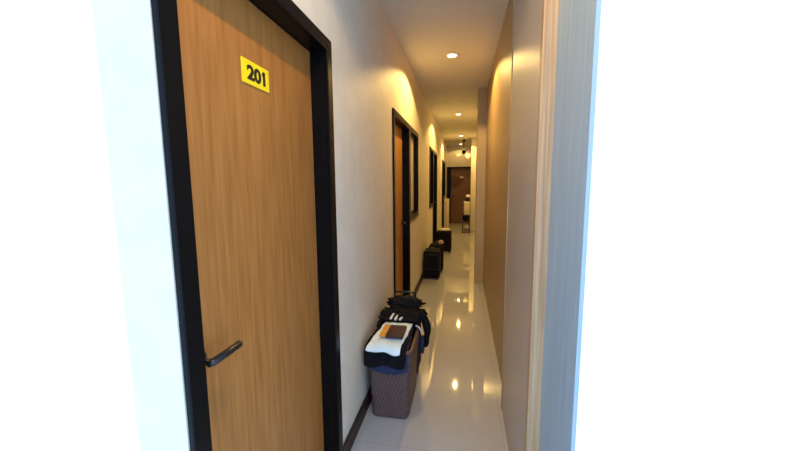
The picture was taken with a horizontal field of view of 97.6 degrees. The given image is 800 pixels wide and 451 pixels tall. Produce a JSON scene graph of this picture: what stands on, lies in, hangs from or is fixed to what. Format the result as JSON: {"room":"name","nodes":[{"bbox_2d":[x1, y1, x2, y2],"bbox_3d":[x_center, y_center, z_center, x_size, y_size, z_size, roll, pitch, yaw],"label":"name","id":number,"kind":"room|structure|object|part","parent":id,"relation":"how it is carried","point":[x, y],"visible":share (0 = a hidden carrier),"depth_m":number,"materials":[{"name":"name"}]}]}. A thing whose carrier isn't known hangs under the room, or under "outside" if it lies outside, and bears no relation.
{"room":"hotel corridor","nodes":[
{"label":"hotel corridor","id":0,"kind":"room"},
{"bbox_2d":[91,0,446,450],"bbox_3d":[0.533,-0.733,6.746,0.135,2.800,12.258,1,7,10],"label":"wall","id":1,"kind":"structure","parent":0,"point":[372,75],"depth_m":1.68,"materials":[{"name":"beige paint"}]},
{"bbox_2d":[151,0,342,450],"bbox_3d":[-0.454,0.280,1.271,0.128,2.140,0.962,1,7,10],"label":"door","id":2,"kind":"structure","parent":1,"relation":"in","point":[245,87],"depth_m":1.16,"materials":[{"name":"brown wood"}]},
{"bbox_3d":[-0.478,-0.497,1.161,0.004,0.075,0.154,1,7,10],"label":"number plate","id":3,"kind":"part","parent":2,"relation":"part of","materials":[{"name":"yellow plastic"}]},
{"bbox_2d":[343,385,371,450],"bbox_3d":[-0.177,1.147,2.562,0.014,0.100,1.447,1,7,10],"label":"baseboard","id":4,"kind":"structure","parent":1,"relation":"attached to","point":[351,436],"depth_m":2.11,"materials":[{"name":"black wood"}]},
{"bbox_2d":[392,108,410,295],"bbox_3d":[-0.027,-0.010,3.608,0.128,2.140,0.931,1,7,10],"label":"door","id":5,"kind":"structure","parent":1,"relation":"in","point":[400,126],"depth_m":3.88,"materials":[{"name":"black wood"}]},
{"bbox_2d":[410,126,418,220],"bbox_3d":[0.121,-0.634,4.372,0.128,1.090,0.765,1,7,10],"label":"window","id":6,"kind":"structure","parent":1,"relation":"in","point":[414,136],"depth_m":4.63,"materials":[{"name":"black wood"}]},
{"bbox_3d":[0.124,-0.634,4.372,0.006,0.924,0.599,1,7,10],"label":"pane","id":7,"kind":"part","parent":6,"relation":"part of","materials":[{"name":"clear glass"}]},
{"bbox_3d":[0.127,-0.634,4.371,0.025,0.978,0.653,1,7,10],"label":"sash","id":8,"kind":"part","parent":6,"relation":"part of","materials":[{"name":"black wood"}]},
{"bbox_2d":[412,272,423,296],"bbox_3d":[0.399,0.755,5.713,0.014,0.100,3.145,1,7,10],"label":"baseboard","id":9,"kind":"structure","parent":1,"relation":"attached to","point":[422,275],"depth_m":4.92,"materials":[{"name":"black wood"}]},
{"bbox_2d":[429,146,433,208],"bbox_3d":[0.548,-0.909,6.707,0.128,1.120,0.745,1,7,10],"label":"window","id":10,"kind":"structure","parent":1,"relation":"in","point":[431,151],"depth_m":6.98,"materials":[{"name":"black wood"}]},
{"bbox_3d":[0.554,-0.909,6.706,0.025,1.008,0.633,1,7,10],"label":"sash","id":11,"kind":"part","parent":10,"relation":"part of","materials":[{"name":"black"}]},
{"bbox_2d":[433,151,436,242],"bbox_3d":[0.706,-0.509,7.617,0.128,2.140,0.990,1,7,10],"label":"door","id":12,"kind":"structure","parent":1,"relation":"in","point":[435,153],"depth_m":8.00,"materials":[{"name":"black wood"}]},
{"bbox_2d":[442,159,443,227],"bbox_3d":[1.228,-0.864,10.473,0.128,2.140,0.900,1,7,10],"label":"door","id":13,"kind":"structure","parent":1,"relation":"in","point":[442,159],"depth_m":10.84,"materials":[{"name":"black wood"}]},
{"bbox_2d":[444,161,444,196],"bbox_3d":[1.368,-1.477,11.191,0.128,1.100,0.700,1,7,10],"label":"window","id":14,"kind":"structure","parent":1,"relation":"in","point":[444,161],"depth_m":11.46,"materials":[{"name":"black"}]},
{"bbox_2d":[351,223,508,450],"bbox_3d":[1.141,0.734,6.745,1.375,0.120,12.700,1,7,10],"label":"floor","id":15,"kind":"structure","parent":0,"point":[456,405],"depth_m":2.68,"materials":[{"name":"tile"}]},
{"bbox_2d":[370,322,419,418],"bbox_3d":[-0.032,0.980,2.406,0.296,0.468,0.460,1,7,10],"label":"laundry hamper","id":16,"kind":"object","parent":15,"relation":"on","point":[392,395],"visible":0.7,"depth_m":2.22,"materials":[{"name":"brown wicker"}]},
{"bbox_2d":[363,324,414,369],"bbox_3d":[-0.058,0.785,2.324,0.275,0.143,0.396,1,7,10],"label":"trousers","id":17,"kind":"object","parent":16,"relation":"on","point":[371,359],"visible":0.31,"depth_m":2.14,"materials":[{"name":"black fabric"}]},
{"bbox_2d":[365,321,412,356],"bbox_3d":[-0.061,0.731,2.288,0.221,0.067,0.381,1,7,14],"label":"shirt","id":18,"kind":"object","parent":17,"relation":"on","point":[391,346],"visible":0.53,"depth_m":2.16,"materials":[{"name":"white fabric"}]},
{"bbox_2d":[379,324,406,338],"bbox_3d":[-0.042,0.689,2.280,0.150,0.017,0.180,1,7,10],"label":"pouch","id":19,"kind":"object","parent":18,"relation":"on","point":[389,331],"visible":1,"depth_m":2.26,"materials":[{"name":"brown leather"}]},
{"bbox_2d":[368,337,411,374],"bbox_3d":[-0.059,0.831,2.260,0.254,0.171,0.209,1,7,10],"label":"cloth","id":20,"kind":"object","parent":16,"relation":"on","point":[385,370],"visible":0.2,"depth_m":2.17,"materials":[{"name":"fabric"}]},
{"bbox_2d":[377,305,430,353],"bbox_3d":[0.042,0.765,2.586,0.379,0.330,0.353,1,7,10],"label":"bag","id":21,"kind":"object","parent":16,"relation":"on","point":[394,313],"visible":0.94,"depth_m":2.52,"materials":[{"name":"black fabric"}]},
{"bbox_2d":[387,295,425,307],"bbox_3d":[0.044,0.578,2.692,0.314,0.072,0.148,1,7,10],"label":"scarf","id":22,"kind":"object","parent":21,"relation":"on","point":[407,300],"visible":0.94,"depth_m":2.65,"materials":[{"name":"black fabric"}]},
{"bbox_2d":[386,290,420,373],"bbox_3d":[0.027,0.849,2.751,0.258,0.643,0.225,1,7,10],"label":"suitcase","id":23,"kind":"object","parent":15,"relation":"on","point":[398,291],"visible":0.14,"depth_m":2.76,"materials":[{"name":"black plastic"}]},
{"bbox_3d":[0.040,0.602,2.797,0.185,0.163,0.016,1,7,10],"label":"pull handle","id":24,"kind":"part","parent":23,"relation":"part of","materials":[{"name":"black plastic"}]},
{"bbox_2d":[423,247,440,279],"bbox_3d":[0.507,0.584,5.519,0.253,0.486,0.303,1,7,10],"label":"suitcase","id":25,"kind":"object","parent":15,"relation":"on","point":[432,255],"visible":1,"depth_m":5.38,"materials":[{"name":"black fabric"}]},
{"bbox_2d":[429,241,443,270],"bbox_3d":[0.608,0.516,5.918,0.245,0.523,0.310,1,7,10],"label":"backpack","id":26,"kind":"object","parent":15,"relation":"on","point":[436,245],"visible":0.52,"depth_m":5.81,"materials":[{"name":"black fabric"}]},
{"bbox_2d":[436,230,451,252],"bbox_3d":[0.948,0.339,7.540,0.318,0.473,0.260,1,7,10],"label":"suitcase","id":27,"kind":"object","parent":15,"relation":"on","point":[446,236],"visible":0.61,"depth_m":7.41,"materials":[{"name":"black fabric"}]},
{"bbox_2d":[438,228,449,230],"bbox_3d":[0.948,0.078,7.507,0.272,0.051,0.211,1,7,10],"label":"cloth","id":28,"kind":"object","parent":27,"relation":"on","point":[440,229],"visible":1,"depth_m":7.44,"materials":[{"name":"beige fabric"}]},
{"bbox_2d":[444,201,445,227],"bbox_3d":[1.439,-0.326,11.167,0.047,0.901,0.500,1,7,10],"label":"carton","id":29,"kind":"object","parent":15,"relation":"on","point":[444,201],"visible":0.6,"depth_m":10.93,"materials":[{"name":"beige"}]},
{"bbox_2d":[445,198,448,227],"bbox_3d":[1.574,-0.417,11.668,0.122,0.956,0.250,1,7,10],"label":"carton","id":30,"kind":"object","parent":15,"relation":"on","point":[446,199],"visible":0.77,"depth_m":11.54,"materials":[{"name":"beige"}]},
{"bbox_2d":[462,214,469,232],"bbox_3d":[1.965,-0.058,10.448,0.225,0.536,0.280,1,7,10],"label":"stand","id":31,"kind":"object","parent":15,"relation":"on","point":[462,214],"visible":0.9,"depth_m":10.31,"materials":[{"name":"black plastic"}]},
{"bbox_2d":[463,216,468,220],"bbox_3d":[1.970,-0.218,10.428,0.197,0.164,0.260,1,7,10],"label":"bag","id":32,"kind":"object","parent":31,"relation":"on","point":[465,218],"visible":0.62,"depth_m":10.30,"materials":[{"name":"fabric"}]},
{"bbox_2d":[464,201,469,214],"bbox_3d":[1.984,-0.516,10.388,0.182,0.389,0.208,1,7,10],"label":"storage box","id":33,"kind":"object","parent":31,"relation":"on","point":[466,204],"visible":0.98,"depth_m":10.29,"materials":[{"name":"beige"}]},
{"bbox_2d":[470,138,476,230],"bbox_3d":[2.289,-1.232,10.704,0.245,2.800,0.380,1,7,10],"label":"pier","id":34,"kind":"object","parent":15,"relation":"on","point":[473,140],"visible":0.57,"depth_m":10.53,"materials":[{"name":"beige paint"}]},
{"bbox_2d":[474,88,486,282],"bbox_3d":[1.358,-0.550,5.214,0.440,2.800,0.400,1,7,10],"label":"pier","id":35,"kind":"object","parent":15,"relation":"on","point":[482,92],"visible":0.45,"depth_m":5.05,"materials":[{"name":"beige paint"}]},
{"bbox_2d":[379,0,508,145],"bbox_3d":[1.116,-2.161,6.364,1.375,0.120,12.750,1,7,10],"label":"ceiling","id":36,"kind":"structure","parent":0,"point":[425,31],"depth_m":3.43,"materials":[{"name":"beige paint"}]},
{"bbox_2d":[444,53,459,58],"bbox_3d":[0.537,-1.753,3.617,0.160,0.010,0.160,1,7,10],"label":"recessed light","id":37,"kind":"object","parent":36,"relation":"in","point":[448,55],"visible":1,"depth_m":3.60,"materials":[{"name":"beige"}]},
{"bbox_2d":[456,140,470,158],"bbox_3d":[1.970,-2.356,10.862,0.482,0.603,0.255,1,7,10],"label":"ceiling lamp","id":38,"kind":"object","parent":36,"relation":"hanging from","point":[467,155],"visible":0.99,"depth_m":10.86,"materials":[{"name":"yellow glass"}]},
{"bbox_2d":[446,145,470,216],"bbox_3d":[2.251,-1.476,12.693,1.375,2.800,0.150,1,7,10],"label":"wall","id":39,"kind":"structure","parent":0,"point":[453,160],"depth_m":12.53,"materials":[{"name":"beige paint"}]},
{"bbox_2d":[447,167,470,222],"bbox_3d":[2.216,-1.095,12.709,1.027,2.040,0.120,1,7,10],"label":"door","id":40,"kind":"structure","parent":39,"relation":"in","point":[458,179],"depth_m":12.70,"materials":[{"name":"black wood"}]},
{"bbox_2d":[483,0,512,382],"bbox_3d":[0.991,-0.348,3.591,0.060,2.800,2.950,1,7,10],"label":"wall","id":41,"kind":"structure","parent":0,"point":[499,85],"depth_m":3.12,"materials":[{"name":"white paint"}]},
{"bbox_2d":[501,0,514,409],"bbox_3d":[0.667,-0.169,2.157,0.010,2.800,0.021,1,7,10],"label":"trim","id":42,"kind":"structure","parent":41,"relation":"attached to","point":[513,0],"depth_m":2.15,"materials":[{"name":"brown wood"}]},
{"bbox_2d":[502,0,541,450],"bbox_3d":[0.624,-0.119,1.755,0.060,2.800,0.820,1,7,10],"label":"wall panel","id":43,"kind":"object","parent":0,"point":[527,13],"visible":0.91,"depth_m":1.68,"materials":[{"name":"beige paint"}]},
{"bbox_2d":[539,0,601,450],"bbox_3d":[0.564,-0.048,1.180,0.014,2.800,0.258,0,7,1],"label":"wall","id":44,"kind":"structure","parent":0,"point":[578,36],"depth_m":1.15,"materials":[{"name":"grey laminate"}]},
{"bbox_2d":[524,0,558,450],"bbox_3d":[0.544,-0.067,1.334,0.057,2.800,0.045,1,7,10],"label":"trim","id":45,"kind":"structure","parent":44,"relation":"attached to","point":[550,8],"depth_m":1.32,"materials":[{"name":"brown wood"}]}
]}

